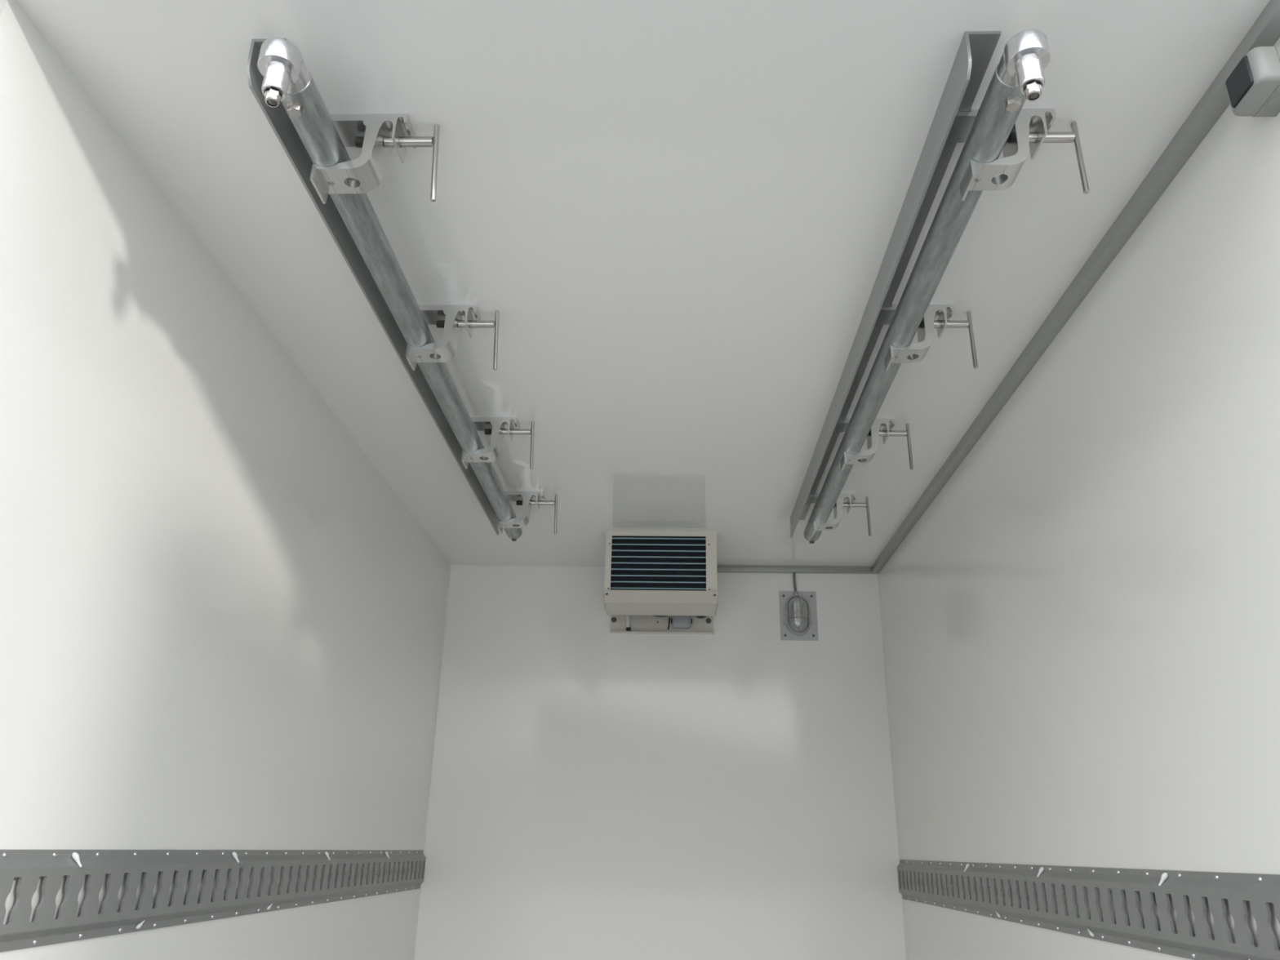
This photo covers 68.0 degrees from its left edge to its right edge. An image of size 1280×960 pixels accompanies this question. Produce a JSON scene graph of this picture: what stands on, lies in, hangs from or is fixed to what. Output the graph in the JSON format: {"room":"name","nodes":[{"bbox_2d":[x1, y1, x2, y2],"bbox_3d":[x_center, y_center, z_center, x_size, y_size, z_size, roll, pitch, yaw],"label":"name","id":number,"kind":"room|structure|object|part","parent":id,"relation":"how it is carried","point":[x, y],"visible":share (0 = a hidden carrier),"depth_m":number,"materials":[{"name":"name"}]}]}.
{"room":"refrigerated truck interior","nodes":[
{"label":"refrigerated truck interior","id":0,"kind":"room"},
{"bbox_2d":[0,0,449,959],"bbox_3d":[-0.851,0.833,2.181,0.060,2.223,2.778,0,-21,2],"label":"wall","id":1,"kind":"structure","parent":0,"point":[222,624],"depth_m":1.69,"materials":[{"name":"white paint"}]},
{"bbox_2d":[0,0,5,14],"bbox_3d":[-0.894,0.321,0.872,0.060,2.223,0.032,0,-21,2],"label":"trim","id":2,"kind":"structure","parent":1,"relation":"attached to","point":[2,2],"depth_m":1.26,"materials":[{"name":"white"}]},
{"bbox_2d":[0,849,426,951],"bbox_3d":[-0.815,0.893,2.113,0.018,0.127,2.726,0,-21,2],"label":"rail","id":3,"kind":"object","parent":1,"relation":"attached to","point":[28,865],"visible":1,"depth_m":1.67,"materials":[{"name":"silver metal"}]},
{"bbox_2d":[14,0,1270,566],"bbox_3d":[0.048,-0.180,2.514,1.700,0.060,2.718,0,-21,2],"label":"ceiling","id":4,"kind":"structure","parent":0,"point":[677,219],"depth_m":1.67,"materials":[{"name":"white paint"}]},
{"bbox_2d":[246,38,498,535],"bbox_3d":[-0.491,-0.216,2.273,0.048,0.068,2.046,0,-21,2],"label":"ceiling rail","id":5,"kind":"object","parent":4,"relation":"attached to","point":[277,117],"visible":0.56,"depth_m":1.75,"materials":[{"name":"metal"}]},
{"bbox_2d":[310,113,439,204],"bbox_3d":[-0.420,-0.496,1.470,0.213,0.128,0.058,0,-21,2],"label":"bracket","id":6,"kind":"object","parent":4,"relation":"attached to","point":[377,134],"visible":0.98,"depth_m":1.47,"materials":[{"name":"metal"}]},
{"bbox_2d":[405,304,498,370],"bbox_3d":[-0.403,-0.295,1.983,0.213,0.128,0.058,0,-21,2],"label":"bracket","id":7,"kind":"object","parent":4,"relation":"attached to","point":[453,318],"visible":1,"depth_m":1.98,"materials":[{"name":"metal"}]},
{"bbox_2d":[257,37,522,541],"bbox_3d":[-0.450,-0.174,2.202,0.054,0.104,2.077,0,-21,2],"label":"rail","id":8,"kind":"object","parent":7,"relation":"attached to","point":[287,79],"visible":0.97,"depth_m":1.60,"materials":[{"name":"silver metal"}]},
{"bbox_2d":[461,417,533,469],"bbox_3d":[-0.386,-0.095,2.496,0.213,0.128,0.058,0,-21,2],"label":"bracket","id":9,"kind":"object","parent":4,"relation":"attached to","point":[498,427],"visible":0.99,"depth_m":2.49,"materials":[{"name":"metal"}]},
{"bbox_2d":[497,490,557,534],"bbox_3d":[-0.369,0.105,3.009,0.213,0.128,0.058,0,-21,2],"label":"bracket","id":10,"kind":"object","parent":4,"relation":"attached to","point":[526,499],"visible":0.99,"depth_m":3.00,"materials":[{"name":"metal"}]},
{"bbox_2d":[603,531,718,634],"bbox_3d":[0.080,0.389,3.513,0.400,0.273,0.444,0,-21,2],"label":"refrigeration unit","id":11,"kind":"object","parent":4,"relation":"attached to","point":[656,582],"visible":1,"depth_m":3.34,"materials":[{"name":"beige metal"}]},
{"bbox_2d":[603,589,718,616],"bbox_3d":[0.075,0.440,3.382,0.398,0.034,0.238,0,-21,2],"label":"panel","id":12,"kind":"object","parent":11,"relation":"on","point":[697,602],"depth_m":3.31,"materials":[{"name":"grey metal"}]},
{"bbox_3d":[0.080,0.363,3.515,0.391,0.223,0.414,0,-21,2],"label":"casing","id":13,"kind":"part","parent":11,"relation":"part of","materials":[{"name":"beige metal"}]},
{"bbox_3d":[0.086,0.464,3.704,0.400,0.273,0.032,0,-21,2],"label":"plate","id":14,"kind":"part","parent":11,"relation":"part of","materials":[{"name":"beige metal"}]},
{"bbox_2d":[805,493,871,536],"bbox_3d":[0.614,0.112,2.974,0.213,0.130,0.058,0,-21,2],"label":"bracket","id":15,"kind":"object","parent":4,"relation":"attached to","point":[846,500],"visible":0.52,"depth_m":2.97,"materials":[{"name":"metal"}]},
{"bbox_2d":[833,418,913,471],"bbox_3d":[0.597,-0.089,2.461,0.213,0.130,0.058,0,-21,2],"label":"bracket","id":16,"kind":"object","parent":4,"relation":"attached to","point":[880,427],"visible":0.61,"depth_m":2.45,"materials":[{"name":"metal"}]},
{"bbox_2d":[790,31,1000,537],"bbox_3d":[0.499,-0.210,2.238,0.049,0.068,2.046,0,-21,2],"label":"ceiling rail","id":17,"kind":"object","parent":4,"relation":"attached to","point":[975,51],"visible":1,"depth_m":1.66,"materials":[{"name":"metal"}]},
{"bbox_2d":[875,304,977,371],"bbox_3d":[0.580,-0.289,1.948,0.213,0.130,0.058,0,-21,2],"label":"bracket","id":18,"kind":"object","parent":4,"relation":"attached to","point":[938,317],"visible":0.65,"depth_m":1.94,"materials":[{"name":"metal"}]},
{"bbox_2d":[945,108,1089,200],"bbox_3d":[0.563,-0.490,1.435,0.213,0.130,0.058,0,-21,2],"label":"bracket","id":19,"kind":"object","parent":4,"relation":"attached to","point":[1031,128],"visible":0.66,"depth_m":1.43,"materials":[{"name":"metal"}]},
{"bbox_2d":[803,29,1050,543],"bbox_3d":[0.534,-0.168,2.167,0.054,0.104,2.077,0,-21,2],"label":"rail","id":20,"kind":"object","parent":19,"relation":"attached to","point":[1018,77],"visible":0.98,"depth_m":1.56,"materials":[{"name":"silver metal"}]},
{"bbox_2d":[414,564,906,959],"bbox_3d":[0.071,1.332,3.414,1.700,2.223,0.060,0,-21,2],"label":"wall","id":21,"kind":"structure","parent":0,"point":[596,793],"depth_m":3.47,"materials":[{"name":"white paint"}]},
{"bbox_2d":[412,564,451,959],"bbox_3d":[-0.777,1.316,3.414,0.005,2.103,0.005,0,-21,2],"label":"trim","id":22,"kind":"structure","parent":21,"relation":"attached to","point":[434,734],"depth_m":3.53,"materials":[{"name":"white"}]},
{"bbox_2d":[451,564,604,566],"bbox_3d":[0.089,0.343,3.766,1.690,0.004,0.004,0,-21,2],"label":"trim","id":23,"kind":"structure","parent":21,"relation":"attached to","point":[451,564],"depth_m":3.79,"materials":[{"name":"white"}]},
{"bbox_2d":[716,564,871,573],"bbox_3d":[0.578,0.352,3.736,0.660,0.024,0.022,0,-21,2],"label":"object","id":24,"kind":"object","parent":21,"relation":"attached to","point":[720,568],"visible":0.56,"depth_m":3.73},
{"bbox_2d":[792,572,796,591],"bbox_3d":[0.607,0.401,3.716,0.012,0.080,0.012,0,-21,2],"label":"cable","id":25,"kind":"object","parent":24,"relation":"hanging from","point":[793,573],"visible":1,"depth_m":3.71,"materials":[{"name":"grey plastic"}]},
{"bbox_2d":[778,591,818,640],"bbox_3d":[0.614,0.516,3.652,0.144,0.194,0.058,0,-21,2],"label":"lamp","id":26,"kind":"object","parent":21,"relation":"attached to","point":[798,609],"visible":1,"depth_m":3.67,"materials":[{"name":"metal"}]},
{"bbox_3d":[0.610,0.533,3.651,0.034,0.061,0.034,0,-21,2],"label":"bulb","id":27,"kind":"part","parent":26,"relation":"part of","materials":[{"name":"white glass"}]},
{"bbox_2d":[877,573,907,959],"bbox_3d":[0.917,1.325,3.354,0.005,2.103,0.005,0,-21,2],"label":"trim","id":28,"kind":"structure","parent":21,"relation":"attached to","point":[889,725],"depth_m":3.48,"materials":[{"name":"white"}]},
{"bbox_2d":[878,37,1279,959],"bbox_3d":[0.908,0.843,2.118,0.060,2.223,2.778,0,-21,2],"label":"wall","id":29,"kind":"structure","parent":0,"point":[1081,626],"depth_m":1.70,"materials":[{"name":"white paint"}]},
{"bbox_2d":[871,0,1279,573],"bbox_3d":[0.881,-0.136,2.470,0.030,0.024,2.718,0,-21,2],"label":"cable","id":30,"kind":"object","parent":29,"relation":"attached to","point":[1265,31],"visible":1,"depth_m":1.71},
{"bbox_2d":[897,859,1279,959],"bbox_3d":[0.867,0.906,2.063,0.018,0.127,2.704,0,-21,2],"label":"rail","id":31,"kind":"object","parent":29,"relation":"attached to","point":[1260,890],"visible":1,"depth_m":1.68,"materials":[{"name":"silver metal"}]},
{"bbox_2d":[1225,45,1279,116],"bbox_3d":[0.825,-0.527,1.257,0.062,0.059,0.073,0,-21,2],"label":"light switch","id":32,"kind":"object","parent":29,"relation":"attached to","point":[1253,86],"visible":1,"depth_m":1.24,"materials":[{"name":"grey plastic"}]}
]}

